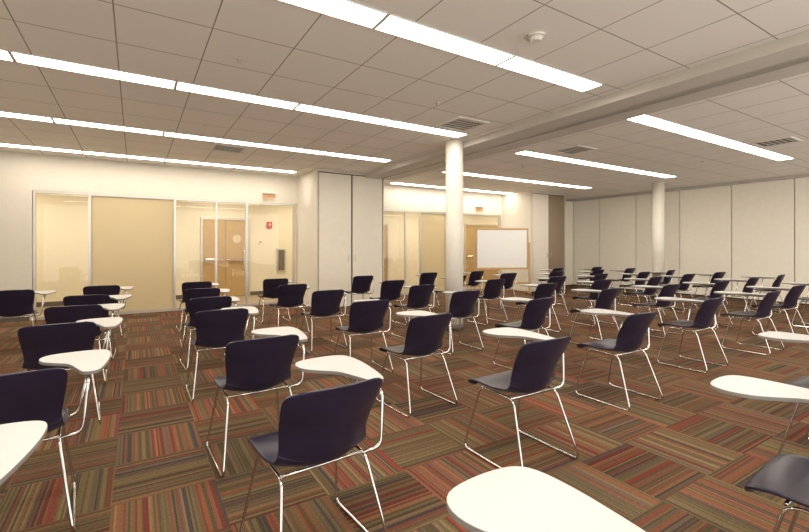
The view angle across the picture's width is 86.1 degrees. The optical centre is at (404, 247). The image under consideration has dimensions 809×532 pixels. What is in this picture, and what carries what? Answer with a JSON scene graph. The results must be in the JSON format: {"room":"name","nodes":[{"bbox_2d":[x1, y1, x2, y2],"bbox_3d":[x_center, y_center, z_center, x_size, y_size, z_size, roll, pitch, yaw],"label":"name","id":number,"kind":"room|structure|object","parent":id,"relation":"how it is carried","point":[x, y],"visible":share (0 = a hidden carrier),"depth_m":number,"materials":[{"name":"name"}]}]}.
{"room":"classroom","nodes":[
{"label":"classroom","id":0,"kind":"room"},
{"bbox_2d":[0,150,501,320],"bbox_3d":[-1.649,-0.200,12.301,16.400,3.000,2.370,0,0,-32],"label":"wall","id":1,"kind":"structure","parent":0,"point":[21,173],"depth_m":9.79,"materials":[{"name":"paint"}]},
{"bbox_2d":[36,291,262,306],"bbox_3d":[-2.305,1.250,13.164,16.000,0.100,0.012,0,0,-32],"label":"baseboard","id":2,"kind":"structure","parent":1,"relation":"attached to","point":[55,303],"depth_m":9.76,"materials":[{"name":"rubber"}]},
{"bbox_2d":[33,190,294,319],"bbox_3d":[-4.644,0.128,9.050,4.800,2.345,0.136,0,0,-32],"label":"window","id":3,"kind":"structure","parent":1,"relation":"in","point":[132,238],"depth_m":8.65,"materials":[{"name":"glass"}]},
{"bbox_2d":[200,217,249,295],"bbox_3d":[-4.773,0.250,11.566,1.220,2.100,0.118,0,0,-32],"label":"door","id":4,"kind":"structure","parent":1,"relation":"in","point":[230,231],"depth_m":11.58,"materials":[{"name":"wood"}]},
{"bbox_2d":[276,249,285,271],"bbox_3d":[-3.528,0.350,12.386,0.260,0.660,0.040,0,0,-32],"label":"fire extinguisher cabinet","id":5,"kind":"object","parent":1,"relation":"attached to","point":[280,253],"visible":1,"depth_m":12.38,"materials":[{"name":"metal"}]},
{"bbox_2d":[384,223,387,280],"bbox_3d":[-0.961,0.250,13.938,1.000,2.100,0.118,0,0,-32],"label":"door","id":6,"kind":"structure","parent":1,"relation":"in","point":[385,225],"depth_m":14.17,"materials":[{"name":"wood"}]},
{"bbox_2d":[384,209,499,294],"bbox_3d":[0.998,0.128,12.561,4.850,2.345,0.136,0,0,-32],"label":"window","id":7,"kind":"structure","parent":1,"relation":"in","point":[432,225],"depth_m":12.49,"materials":[{"name":"glass"}]},
{"bbox_2d":[464,224,497,282],"bbox_3d":[3.008,0.200,16.409,1.850,2.200,0.118,0,0,-32],"label":"door","id":8,"kind":"structure","parent":1,"relation":"in","point":[469,229],"depth_m":16.10,"materials":[{"name":"wood"}]},
{"bbox_2d":[298,169,315,306],"bbox_3d":[-1.531,-0.200,10.237,1.620,3.000,1.260,0,0,-32],"label":"wall","id":9,"kind":"structure","parent":0,"point":[306,182],"depth_m":9.76,"materials":[{"name":"paint"}]},
{"bbox_2d":[319,172,350,306],"bbox_3d":[-1.510,-0.166,9.457,0.754,2.912,0.043,0,0,-32],"label":"door","id":10,"kind":"structure","parent":9,"relation":"in","point":[334,189],"depth_m":9.45,"materials":[{"name":"laminate"}]},
{"bbox_2d":[316,168,383,306],"bbox_3d":[-1.183,-0.200,9.679,1.620,3.000,0.055,0,0,-32],"label":"trim","id":11,"kind":"structure","parent":9,"relation":"attached to","point":[317,169],"depth_m":9.43,"materials":[{"name":"beige paint"}]},
{"bbox_2d":[352,175,381,302],"bbox_3d":[-0.840,-0.166,9.874,0.754,2.912,0.043,0,0,-32],"label":"door","id":12,"kind":"structure","parent":9,"relation":"in","point":[366,192],"depth_m":9.87,"materials":[{"name":"paint"}]},
{"bbox_2d":[0,283,808,531],"bbox_3d":[1.371,1.350,7.449,16.400,0.100,13.800,0,0,-32],"label":"floor","id":13,"kind":"structure","parent":0,"point":[683,461],"depth_m":3.07,"materials":[{"name":"carpet"}]},
{"bbox_2d":[0,421,47,484],"bbox_3d":[-1.353,0.912,1.075,0.654,0.773,0.769,0,0,-32],"label":"chair","id":14,"kind":"object","parent":13,"relation":"on","point":[18,440],"visible":1,"depth_m":1.36,"materials":[{"name":"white plastic"}]},
{"bbox_2d":[0,289,55,325],"bbox_3d":[-5.082,0.912,5.780,0.654,0.773,0.769,0,0,-36],"label":"chair","id":15,"kind":"object","parent":13,"relation":"on","point":[13,303],"visible":0.98,"depth_m":5.52,"materials":[{"name":"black plastic"}]},
{"bbox_2d":[0,349,110,531],"bbox_3d":[-1.837,0.912,2.147,0.654,0.773,0.769,0,0,-37],"label":"chair","id":16,"kind":"object","parent":13,"relation":"on","point":[35,395],"visible":0.8,"depth_m":1.97,"materials":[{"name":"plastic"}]},
{"bbox_2d":[18,317,122,423],"bbox_3d":[-2.566,0.912,3.365,0.654,0.773,0.769,0,0,-36],"label":"chair","id":17,"kind":"object","parent":13,"relation":"on","point":[36,342],"visible":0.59,"depth_m":3.06,"materials":[{"name":"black plastic"}]},
{"bbox_2d":[44,303,124,383],"bbox_3d":[-3.170,0.912,4.317,0.654,0.773,0.769,0,0,-34],"label":"chair","id":18,"kind":"object","parent":13,"relation":"on","point":[62,314],"visible":0.5,"depth_m":4.01,"materials":[{"name":"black plastic"}]},
{"bbox_2d":[63,294,131,359],"bbox_3d":[-3.688,0.912,5.225,0.654,0.773,0.769,0,0,-30],"label":"chair","id":19,"kind":"object","parent":13,"relation":"on","point":[101,298],"visible":0.4,"depth_m":4.93,"materials":[{"name":"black plastic"}]},
{"bbox_2d":[83,285,132,337],"bbox_3d":[-4.402,0.912,6.438,0.654,0.773,0.769,0,0,-35],"label":"chair","id":20,"kind":"object","parent":13,"relation":"on","point":[102,289],"visible":0.49,"depth_m":6.15,"materials":[{"name":"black plastic"}]},
{"bbox_2d":[176,281,218,331],"bbox_3d":[-3.379,0.912,7.132,0.654,0.773,0.769,0,0,-34],"label":"chair","id":21,"kind":"object","parent":13,"relation":"on","point":[203,284],"visible":0.57,"depth_m":6.79,"materials":[{"name":"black plastic"}]},
{"bbox_2d":[180,288,229,346],"bbox_3d":[-2.758,0.912,6.039,0.654,0.773,0.769,0,0,-30],"label":"chair","id":22,"kind":"object","parent":13,"relation":"on","point":[189,294],"visible":0.55,"depth_m":5.70,"materials":[{"name":"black plastic"}]},
{"bbox_2d":[180,296,239,370],"bbox_3d":[-2.226,0.912,5.024,0.654,0.773,0.769,0,0,-35],"label":"chair","id":23,"kind":"object","parent":13,"relation":"on","point":[196,305],"visible":0.61,"depth_m":4.68,"materials":[{"name":"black plastic"}]},
{"bbox_2d":[186,306,258,402],"bbox_3d":[-1.682,0.912,4.074,0.654,0.773,0.769,0,0,-32],"label":"chair","id":24,"kind":"object","parent":13,"relation":"on","point":[215,329],"visible":0.91,"depth_m":3.76,"materials":[{"name":"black plastic"}]},
{"bbox_2d":[206,327,307,477],"bbox_3d":[-0.954,0.912,2.905,0.654,0.773,0.769,0,0,-34],"label":"chair","id":25,"kind":"object","parent":13,"relation":"on","point":[257,365],"visible":0.98,"depth_m":2.60,"materials":[{"name":"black plastic"}]},
{"bbox_2d":[256,278,292,323],"bbox_3d":[-2.325,0.912,7.840,0.654,0.773,0.769,0,0,-30],"label":"chair","id":26,"kind":"object","parent":13,"relation":"on","point":[270,286],"visible":0.77,"depth_m":7.51,"materials":[{"name":"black plastic"}]},
{"bbox_2d":[267,284,309,334],"bbox_3d":[-1.756,0.912,6.671,0.654,0.773,0.769,0,0,-35],"label":"chair","id":27,"kind":"object","parent":13,"relation":"on","point":[290,295],"visible":0.97,"depth_m":6.37,"materials":[{"name":"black plastic"}]},
{"bbox_2d":[239,355,387,531],"bbox_3d":[-0.396,0.912,2.007,0.654,0.773,0.769,0,0,-36],"label":"chair","id":28,"kind":"object","parent":13,"relation":"on","point":[317,428],"visible":1,"depth_m":1.72,"materials":[{"name":"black plastic"}]},
{"bbox_2d":[298,289,346,352],"bbox_3d":[-1.071,0.912,5.799,0.654,0.773,0.769,0,0,-33],"label":"chair","id":29,"kind":"object","parent":13,"relation":"on","point":[324,303],"visible":0.98,"depth_m":5.49,"materials":[{"name":"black plastic"}]},
{"bbox_2d":[342,275,373,315],"bbox_3d":[-0.899,0.912,8.616,0.654,0.773,0.769,0,0,-34],"label":"chair","id":30,"kind":"object","parent":13,"relation":"on","point":[361,284],"visible":0.94,"depth_m":8.31,"materials":[{"name":"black plastic"}]},
{"bbox_2d":[334,299,392,379],"bbox_3d":[-0.438,0.912,4.715,0.654,0.773,0.769,0,0,-30],"label":"chair","id":31,"kind":"object","parent":13,"relation":"on","point":[366,316],"visible":0.96,"depth_m":4.41,"materials":[{"name":"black plastic"}]},
{"bbox_2d":[369,280,406,324],"bbox_3d":[-0.287,0.912,7.463,0.654,0.773,0.769,0,0,-32],"label":"chair","id":32,"kind":"object","parent":13,"relation":"on","point":[390,289],"visible":0.91,"depth_m":7.15,"materials":[{"name":"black plastic"}]},
{"bbox_2d":[392,284,434,338],"bbox_3d":[0.151,0.912,6.560,0.654,0.773,0.769,0,0,-33],"label":"chair","id":33,"kind":"object","parent":13,"relation":"on","point":[419,296],"visible":0.94,"depth_m":6.25,"materials":[{"name":"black plastic"}]},
{"bbox_2d":[376,310,457,417],"bbox_3d":[0.096,0.912,3.772,0.654,0.773,0.769,0,0,-35],"label":"chair","id":34,"kind":"object","parent":13,"relation":"on","point":[425,332],"visible":1,"depth_m":3.47,"materials":[{"name":"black plastic"}]},
{"bbox_2d":[416,272,438,306],"bbox_3d":[0.431,0.912,9.677,0.654,0.773,0.769,0,0,-32],"label":"chair","id":35,"kind":"object","parent":13,"relation":"on","point":[429,278],"visible":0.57,"depth_m":9.35,"materials":[{"name":"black plastic"}]},
{"bbox_2d":[446,139,463,330],"bbox_3d":[0.796,-0.200,6.915,0.290,3.000,0.290,0,0,-32],"label":"round column","id":36,"kind":"structure","parent":13,"relation":"on","point":[454,147],"depth_m":6.79,"materials":[{"name":"paint"}]},
{"bbox_2d":[436,290,483,354],"bbox_3d":[0.678,0.912,5.704,0.654,0.773,0.769,0,0,-30],"label":"chair","id":37,"kind":"object","parent":13,"relation":"on","point":[462,303],"visible":0.81,"depth_m":5.39,"materials":[{"name":"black plastic"}]},
{"bbox_2d":[463,271,485,302],"bbox_3d":[1.553,0.912,10.295,0.654,0.773,0.769,0,0,-37],"label":"chair","id":38,"kind":"object","parent":13,"relation":"on","point":[475,275],"visible":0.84,"depth_m":9.98,"materials":[{"name":"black plastic"}]},
{"bbox_2d":[468,279,507,324],"bbox_3d":[1.466,0.912,7.730,0.654,0.773,0.769,0,0,-32],"label":"chair","id":39,"kind":"object","parent":13,"relation":"on","point":[493,287],"visible":0.89,"depth_m":7.42,"materials":[{"name":"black plastic"}]},
{"bbox_2d":[486,273,518,309],"bbox_3d":[2.137,0.912,9.511,0.654,0.773,0.769,0,0,-27],"label":"chair","id":40,"kind":"object","parent":13,"relation":"on","point":[510,277],"visible":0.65,"depth_m":9.21,"materials":[{"name":"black plastic"}]},
{"bbox_2d":[474,228,532,295],"bbox_3d":[2.674,0.380,11.865,1.584,1.840,0.540,0,0,-5],"label":"whiteboard","id":41,"kind":"object","parent":13,"relation":"on","point":[494,248],"visible":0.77,"depth_m":11.85,"materials":[{"name":"plastic"}]},
{"bbox_2d":[464,327,578,468],"bbox_3d":[0.735,0.912,2.869,0.654,0.773,0.769,0,0,-32],"label":"chair","id":42,"kind":"object","parent":13,"relation":"on","point":[536,362],"visible":1,"depth_m":2.59,"materials":[{"name":"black plastic"}]},
{"bbox_2d":[493,297,558,369],"bbox_3d":[1.333,0.912,4.907,0.654,0.773,0.769,0,0,-35],"label":"chair","id":43,"kind":"object","parent":13,"relation":"on","point":[536,310],"visible":0.95,"depth_m":4.61,"materials":[{"name":"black plastic"}]},
{"bbox_2d":[515,283,560,332],"bbox_3d":[2.074,0.912,6.868,0.654,0.773,0.769,0,0,-30],"label":"chair","id":44,"kind":"object","parent":13,"relation":"on","point":[544,290],"visible":0.58,"depth_m":6.55,"materials":[{"name":"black plastic"}]},
{"bbox_2d":[447,466,645,531],"bbox_3d":[0.279,0.912,0.753,0.654,0.773,0.769,0,0,-35],"label":"chair","id":45,"kind":"object","parent":13,"relation":"on","point":[512,498],"visible":1,"depth_m":1.02,"materials":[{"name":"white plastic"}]},
{"bbox_2d":[532,276,568,317],"bbox_3d":[2.801,0.912,8.450,0.654,0.773,0.769,0,0,-27],"label":"chair","id":46,"kind":"object","parent":13,"relation":"on","point":[560,280],"visible":0.52,"depth_m":8.16,"materials":[{"name":"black plastic"}]},
{"bbox_2d":[565,201,572,285],"bbox_3d":[5.562,-0.158,14.946,0.658,2.915,0.100,0,0,-32],"label":"partition panel","id":47,"kind":"object","parent":13,"relation":"on","point":[568,204],"visible":0.52,"depth_m":14.96,"materials":[{"name":"fabric"}]},
{"bbox_2d":[575,273,607,308],"bbox_3d":[3.958,0.912,9.252,0.654,0.773,0.769,0,0,-32],"label":"chair","id":48,"kind":"object","parent":13,"relation":"on","point":[597,276],"visible":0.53,"depth_m":8.95,"materials":[{"name":"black plastic"}]},
{"bbox_2d":[571,279,614,325],"bbox_3d":[3.262,0.912,7.602,0.654,0.773,0.769,0,0,-26],"label":"chair","id":49,"kind":"object","parent":13,"relation":"on","point":[597,284],"visible":0.8,"depth_m":7.29,"materials":[{"name":"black plastic"}]},
{"bbox_2d":[570,288,620,346],"bbox_3d":[2.608,0.912,6.029,0.654,0.773,0.769,0,0,-34],"label":"chair","id":50,"kind":"object","parent":13,"relation":"on","point":[605,299],"visible":0.77,"depth_m":5.73,"materials":[{"name":"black plastic"}]},
{"bbox_2d":[600,195,635,289],"bbox_3d":[6.793,-0.158,13.781,0.100,2.915,1.198,0,0,-32],"label":"partition panel","id":51,"kind":"object","parent":13,"relation":"on","point":[617,214],"visible":0.72,"depth_m":13.71,"materials":[{"name":"fabric"}]},
{"bbox_2d":[575,309,662,410],"bbox_3d":[1.865,0.912,3.901,0.654,0.773,0.769,0,0,-31],"label":"chair","id":52,"kind":"object","parent":13,"relation":"on","point":[632,332],"visible":1,"depth_m":3.62,"materials":[{"name":"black plastic"}]},
{"bbox_2d":[609,268,636,297],"bbox_3d":[5.840,0.912,11.695,0.654,0.773,0.769,0,0,-31],"label":"chair","id":53,"kind":"object","parent":13,"relation":"on","point":[628,270],"visible":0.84,"depth_m":11.39,"materials":[{"name":"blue plastic"}]},
{"bbox_2d":[619,272,651,306],"bbox_3d":[5.270,0.912,10.006,0.654,0.773,0.769,0,0,-31],"label":"chair","id":54,"kind":"object","parent":13,"relation":"on","point":[643,275],"visible":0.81,"depth_m":9.71,"materials":[{"name":"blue plastic"}]},
{"bbox_2d":[624,276,664,316],"bbox_3d":[4.555,0.912,8.342,0.654,0.773,0.769,0,0,-33],"label":"chair","id":55,"kind":"object","parent":13,"relation":"on","point":[653,281],"visible":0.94,"depth_m":8.07,"materials":[{"name":"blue plastic"}]},
{"bbox_2d":[632,284,682,337],"bbox_3d":[3.822,0.912,6.670,0.654,0.773,0.769,0,0,-30],"label":"chair","id":56,"kind":"object","parent":13,"relation":"on","point":[667,290],"visible":0.88,"depth_m":6.38,"materials":[{"name":"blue plastic"}]},
{"bbox_2d":[636,191,679,293],"bbox_3d":[7.446,-0.158,12.733,0.100,2.915,1.228,0,0,-32],"label":"partition panel","id":57,"kind":"object","parent":13,"relation":"on","point":[672,199],"visible":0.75,"depth_m":12.84,"materials":[{"name":"fabric"}]},
{"bbox_2d":[652,182,664,297],"bbox_3d":[6.583,-0.200,11.224,0.290,3.000,0.290,0,0,-32],"label":"round column","id":58,"kind":"structure","parent":13,"relation":"on","point":[658,188],"depth_m":11.12,"materials":[{"name":"paint"}]},
{"bbox_2d":[647,270,675,300],"bbox_3d":[6.331,0.912,10.800,0.654,0.773,0.769,0,0,-38],"label":"chair","id":59,"kind":"object","parent":13,"relation":"on","point":[666,280],"visible":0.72,"depth_m":10.50,"materials":[{"name":"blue plastic"}]},
{"bbox_2d":[660,274,697,311],"bbox_3d":[5.754,0.912,9.211,0.654,0.773,0.769,0,0,-29],"label":"chair","id":60,"kind":"object","parent":13,"relation":"on","point":[687,277],"visible":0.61,"depth_m":8.89,"materials":[{"name":"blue plastic"}]},
{"bbox_2d":[654,297,727,372],"bbox_3d":[3.200,0.912,4.945,0.654,0.773,0.769,0,0,-32],"label":"chair","id":61,"kind":"object","parent":13,"relation":"on","point":[704,316],"visible":1,"depth_m":4.68,"materials":[{"name":"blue plastic"}]},
{"bbox_2d":[680,185,731,297],"bbox_3d":[8.107,-0.158,11.672,0.100,2.915,1.228,0,0,-32],"label":"partition panel","id":62,"kind":"object","parent":13,"relation":"on","point":[705,213],"visible":0.84,"depth_m":11.64,"materials":[{"name":"fabric"}]},
{"bbox_2d":[682,280,732,328],"bbox_3d":[5.068,0.912,7.345,0.654,0.773,0.769,0,0,-30],"label":"chair","id":63,"kind":"object","parent":13,"relation":"on","point":[720,285],"visible":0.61,"depth_m":7.05,"materials":[{"name":"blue plastic"}]},
{"bbox_2d":[692,272,727,305],"bbox_3d":[6.909,0.912,9.909,0.654,0.773,0.769,0,0,-27],"label":"chair","id":64,"kind":"object","parent":13,"relation":"on","point":[718,275],"visible":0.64,"depth_m":9.62,"materials":[{"name":"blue plastic"}]},
{"bbox_2d":[714,277,759,320],"bbox_3d":[6.251,0.912,8.194,0.654,0.773,0.769,0,0,-32],"label":"chair","id":65,"kind":"object","parent":13,"relation":"on","point":[752,281],"visible":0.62,"depth_m":7.89,"materials":[{"name":"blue plastic"}]},
{"bbox_2d":[714,290,783,354],"bbox_3d":[4.461,0.912,5.687,0.654,0.773,0.769,0,0,-34],"label":"chair","id":66,"kind":"object","parent":13,"relation":"on","point":[765,307],"visible":1,"depth_m":5.48,"materials":[{"name":"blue plastic"}]},
{"bbox_2d":[710,375,808,531],"bbox_3d":[1.554,0.912,1.619,0.654,0.773,0.769,0,0,-37],"label":"chair","id":67,"kind":"object","parent":13,"relation":"on","point":[786,476],"visible":1,"depth_m":1.72,"materials":[{"name":"blue plastic"}]},
{"bbox_2d":[732,179,794,302],"bbox_3d":[8.767,-0.158,10.610,0.100,2.915,1.228,0,0,-32],"label":"partition panel","id":68,"kind":"object","parent":13,"relation":"on","point":[763,213],"visible":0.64,"depth_m":10.53,"materials":[{"name":"fabric"}]},
{"bbox_2d":[741,274,786,313],"bbox_3d":[7.416,0.912,8.988,0.654,0.773,0.769,0,0,-37],"label":"chair","id":69,"kind":"object","parent":13,"relation":"on","point":[778,280],"visible":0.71,"depth_m":8.79,"materials":[{"name":"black plastic"}]},
{"bbox_2d":[746,285,808,334],"bbox_3d":[5.559,0.912,6.529,0.654,0.773,0.769,0,0,-29],"label":"chair","id":70,"kind":"object","parent":13,"relation":"on","point":[791,299],"visible":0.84,"depth_m":6.23,"materials":[{"name":"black plastic"}]},
{"bbox_2d":[758,331,808,453],"bbox_3d":[2.644,0.912,2.715,0.654,0.773,0.769,0,0,-32],"label":"chair","id":71,"kind":"object","parent":13,"relation":"on","point":[803,381],"visible":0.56,"depth_m":2.89,"materials":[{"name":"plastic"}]},
{"bbox_2d":[781,282,808,327],"bbox_3d":[6.807,0.912,7.299,0.654,0.773,0.769,0,0,-34],"label":"chair","id":72,"kind":"object","parent":13,"relation":"on","point":[803,299],"visible":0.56,"depth_m":7.43,"materials":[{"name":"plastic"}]},
{"bbox_2d":[795,177,808,304],"bbox_3d":[9.428,-0.158,9.549,0.100,2.915,1.228,0,0,-32],"label":"partition panel","id":73,"kind":"object","parent":13,"relation":"on","point":[801,184],"visible":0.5,"depth_m":9.93,"materials":[{"name":"fabric"}]},
{"bbox_2d":[0,0,808,199],"bbox_3d":[1.965,-1.750,6.494,16.400,0.100,11.550,0,0,-32],"label":"ceiling","id":74,"kind":"structure","parent":0,"point":[288,52],"depth_m":4.50,"materials":[{"name":"tile"}]},
{"bbox_2d":[0,111,53,122],"bbox_3d":[-5.193,-1.694,5.390,1.272,0.012,0.250,0,0,-32],"label":"recessed light","id":75,"kind":"object","parent":74,"relation":"in","point":[2,113],"visible":1,"depth_m":5.57,"materials":[{"name":"white plastic"}]},
{"bbox_2d":[0,143,82,153],"bbox_3d":[-6.234,-1.694,7.310,1.272,0.012,0.250,0,0,-32],"label":"recessed light","id":76,"kind":"object","parent":74,"relation":"in","point":[1,144],"visible":1,"depth_m":7.36,"materials":[{"name":"white plastic"}]},
{"bbox_2d":[9,50,175,88],"bbox_3d":[-2.922,-1.694,4.165,1.272,0.012,0.250,0,0,-32],"label":"recessed light","id":77,"kind":"object","parent":74,"relation":"in","point":[19,57],"visible":1,"depth_m":4.12,"materials":[{"name":"white plastic"}]},
{"bbox_2d":[52,117,163,135],"bbox_3d":[-4.106,-1.694,6.066,1.272,0.012,0.250,0,0,-32],"label":"recessed light","id":78,"kind":"object","parent":74,"relation":"in","point":[56,120],"visible":1,"depth_m":6.03,"materials":[{"name":"white plastic"}]},
{"bbox_2d":[82,150,164,160],"bbox_3d":[-5.147,-1.694,7.986,1.272,0.012,0.250,0,0,-32],"label":"recessed light","id":79,"kind":"object","parent":74,"relation":"in","point":[84,152],"visible":1,"depth_m":7.93,"materials":[{"name":"white plastic"}]},
{"bbox_2d":[165,159,235,167],"bbox_3d":[-4.061,-1.694,8.662,1.272,0.012,0.250,0,0,-32],"label":"recessed light","id":80,"kind":"object","parent":74,"relation":"in","point":[167,160],"visible":1,"depth_m":8.66,"materials":[{"name":"white plastic"}]},
{"bbox_2d":[163,131,254,145],"bbox_3d":[-3.019,-1.694,6.743,1.272,0.012,0.250,0,0,-32],"label":"recessed light","id":81,"kind":"object","parent":74,"relation":"in","point":[171,134],"visible":1,"depth_m":6.69,"materials":[{"name":"white plastic"}]},
{"bbox_2d":[209,143,247,153],"bbox_3d":[-3.002,-1.692,7.378,0.520,0.015,0.520,0,0,-32],"label":"ceiling vent","id":82,"kind":"object","parent":74,"relation":"in","point":[215,147],"visible":1,"depth_m":7.34,"materials":[{"name":"grey metal"}]},
{"bbox_2d":[175,81,299,109],"bbox_3d":[-1.835,-1.694,4.841,1.272,0.012,0.250,0,0,-32],"label":"recessed light","id":83,"kind":"object","parent":74,"relation":"in","point":[183,86],"visible":1,"depth_m":4.80,"materials":[{"name":"white plastic"}]},
{"bbox_2d":[234,165,296,172],"bbox_3d":[-2.974,-1.694,9.339,1.272,0.012,0.250,0,0,-32],"label":"recessed light","id":84,"kind":"object","parent":74,"relation":"in","point":[236,166],"visible":1,"depth_m":9.33,"materials":[{"name":"white plastic"}]},
{"bbox_2d":[252,143,328,154],"bbox_3d":[-1.933,-1.694,7.419,1.272,0.012,0.250,0,0,-32],"label":"recessed light","id":85,"kind":"object","parent":74,"relation":"in","point":[261,145],"visible":1,"depth_m":7.36,"materials":[{"name":"white plastic"}]},
{"bbox_2d":[277,0,388,28],"bbox_3d":[-0.720,-1.694,2.897,1.272,0.012,0.250,0,0,-32],"label":"recessed light","id":86,"kind":"object","parent":74,"relation":"in","point":[351,11],"visible":1,"depth_m":3.08,"materials":[{"name":"white plastic"}]},
{"bbox_2d":[294,103,393,124],"bbox_3d":[-0.749,-1.694,5.518,1.272,0.012,0.250,0,0,-32],"label":"recessed light","id":87,"kind":"object","parent":74,"relation":"in","point":[301,107],"visible":1,"depth_m":5.49,"materials":[{"name":"white plastic"}]},
{"bbox_2d":[325,152,390,161],"bbox_3d":[-0.846,-1.694,8.096,1.272,0.012,0.250,0,0,-32],"label":"recessed light","id":88,"kind":"object","parent":74,"relation":"in","point":[329,153],"visible":1,"depth_m":8.10,"materials":[{"name":"white plastic"}]},
{"bbox_2d":[385,120,467,137],"bbox_3d":[0.338,-1.694,6.194,1.272,0.012,0.250,0,0,-32],"label":"recessed light","id":89,"kind":"object","parent":74,"relation":"in","point":[399,124],"visible":1,"depth_m":6.17,"materials":[{"name":"white plastic"}]},
{"bbox_2d":[374,13,514,65],"bbox_3d":[0.367,-1.694,3.574,1.272,0.012,0.250,0,0,-32],"label":"recessed light","id":90,"kind":"object","parent":74,"relation":"in","point":[392,24],"visible":1,"depth_m":3.51,"materials":[{"name":"white plastic"}]},
{"bbox_2d":[435,116,488,131],"bbox_3d":[0.785,-1.692,5.930,0.520,0.015,0.520,0,0,-32],"label":"ceiling vent","id":91,"kind":"object","parent":74,"relation":"in","point":[459,123],"visible":1,"depth_m":5.91,"materials":[{"name":"white metal"}]},
{"bbox_2d":[527,31,544,42],"bbox_3d":[1.052,-1.675,3.458,0.140,0.050,0.140,0,0,-32],"label":"smoke detector","id":92,"kind":"object","parent":74,"relation":"attached to","point":[535,36],"visible":1,"depth_m":3.42,"materials":[{"name":"white plastic"}]},
{"bbox_2d":[514,150,571,160],"bbox_3d":[2.566,-1.694,7.970,1.272,0.012,0.250,0,0,-32],"label":"recessed light","id":93,"kind":"object","parent":74,"relation":"in","point":[525,152],"visible":1,"depth_m":7.92,"materials":[{"name":"white plastic"}]},
{"bbox_2d":[496,55,603,91],"bbox_3d":[1.454,-1.694,4.250,1.272,0.012,0.250,0,0,-32],"label":"recessed light","id":94,"kind":"object","parent":74,"relation":"in","point":[518,64],"visible":1,"depth_m":4.20,"materials":[{"name":"white plastic"}]},
{"bbox_2d":[552,145,596,154],"bbox_3d":[2.939,-1.692,7.484,0.520,0.015,0.520,0,0,-32],"label":"ceiling vent","id":95,"kind":"object","parent":74,"relation":"in","point":[576,149],"visible":1,"depth_m":7.46,"materials":[{"name":"white metal"}]},
{"bbox_2d":[366,30,808,179],"bbox_3d":[2.083,-1.650,5.784,0.750,0.100,10.020,0,0,-32],"label":"beam","id":96,"kind":"structure","parent":74,"relation":"attached to","point":[795,46],"depth_m":4.69,"materials":[{"name":"paint"}]},
{"bbox_2d":[563,158,611,167],"bbox_3d":[3.653,-1.694,8.646,1.272,0.012,0.250,0,0,-32],"label":"recessed light","id":97,"kind":"object","parent":74,"relation":"in","point":[577,161],"visible":1,"depth_m":8.65,"materials":[{"name":"white plastic"}]},
{"bbox_2d":[378,56,808,178],"bbox_3d":[2.088,-1.597,5.776,0.140,0.006,10.000,0,0,-32],"label":"trim","id":98,"kind":"structure","parent":74,"relation":"attached to","point":[805,56],"depth_m":4.79,"materials":[{"name":"paint"}]},
{"bbox_2d":[627,114,693,132],"bbox_3d":[3.495,-1.694,5.909,1.272,0.012,0.250,0,0,-32],"label":"recessed light","id":99,"kind":"object","parent":74,"relation":"in","point":[649,120],"visible":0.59,"depth_m":5.88,"materials":[{"name":"white plastic"}]},
{"bbox_2d":[565,173,808,201],"bbox_3d":[8.720,-1.660,10.687,0.140,0.080,11.330,0,0,-32],"label":"trim","id":100,"kind":"structure","parent":74,"relation":"attached to","point":[805,174],"depth_m":11.56,"materials":[{"name":"paint"}]},
{"bbox_2d":[572,199,599,286],"bbox_3d":[6.106,-0.158,14.885,0.100,2.915,1.358,0,0,-32],"label":"partition panel","id":101,"kind":"object","parent":100,"relation":"hanging from","point":[586,214],"visible":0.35,"depth_m":14.72,"materials":[{"name":"fabric"}]},
{"bbox_2d":[677,128,733,143],"bbox_3d":[4.582,-1.694,6.586,1.272,0.012,0.250,0,0,-32],"label":"recessed light","id":102,"kind":"object","parent":74,"relation":"in","point":[694,133],"visible":1,"depth_m":6.57,"materials":[{"name":"white plastic"}]},
{"bbox_2d":[718,140,766,152],"bbox_3d":[5.668,-1.694,7.262,1.272,0.012,0.250,0,0,-32],"label":"recessed light","id":103,"kind":"object","parent":74,"relation":"in","point":[737,145],"visible":1,"depth_m":7.22,"materials":[{"name":"white plastic"}]},
{"bbox_2d":[751,150,794,160],"bbox_3d":[6.755,-1.694,7.939,1.272,0.012,0.250,0,0,-32],"label":"recessed light","id":104,"kind":"object","parent":74,"relation":"in","point":[768,154],"visible":1,"depth_m":7.92,"materials":[{"name":"white plastic"}]},
{"bbox_2d":[749,136,802,147],"bbox_3d":[5.938,-1.692,6.924,0.520,0.015,0.520,0,0,-32],"label":"ceiling vent","id":105,"kind":"object","parent":74,"relation":"in","point":[789,139],"visible":1,"depth_m":6.89,"materials":[{"name":"white metal"}]},
{"bbox_2d":[502,191,529,290],"bbox_3d":[4.077,-0.200,13.775,1.520,3.000,1.180,0,0,-32],"label":"wall","id":106,"kind":"structure","parent":0,"point":[516,206],"depth_m":13.31,"materials":[{"name":"paint"}]},
{"bbox_2d":[532,193,548,290],"bbox_3d":[4.097,-0.166,13.041,0.704,2.912,0.043,0,0,-32],"label":"door","id":107,"kind":"structure","parent":106,"relation":"in","point":[540,202],"depth_m":13.03,"materials":[{"name":"laminate"}]},
{"bbox_2d":[530,191,564,290],"bbox_3d":[4.403,-0.200,13.250,1.520,3.000,0.055,0,0,-32],"label":"trim","id":108,"kind":"structure","parent":106,"relation":"attached to","point":[531,192],"depth_m":12.87,"materials":[{"name":"beige paint"}]},
{"bbox_2d":[549,195,563,288],"bbox_3d":[4.726,-0.166,13.432,0.704,2.912,0.043,0,0,-32],"label":"door","id":109,"kind":"structure","parent":106,"relation":"in","point":[556,203],"depth_m":13.43,"materials":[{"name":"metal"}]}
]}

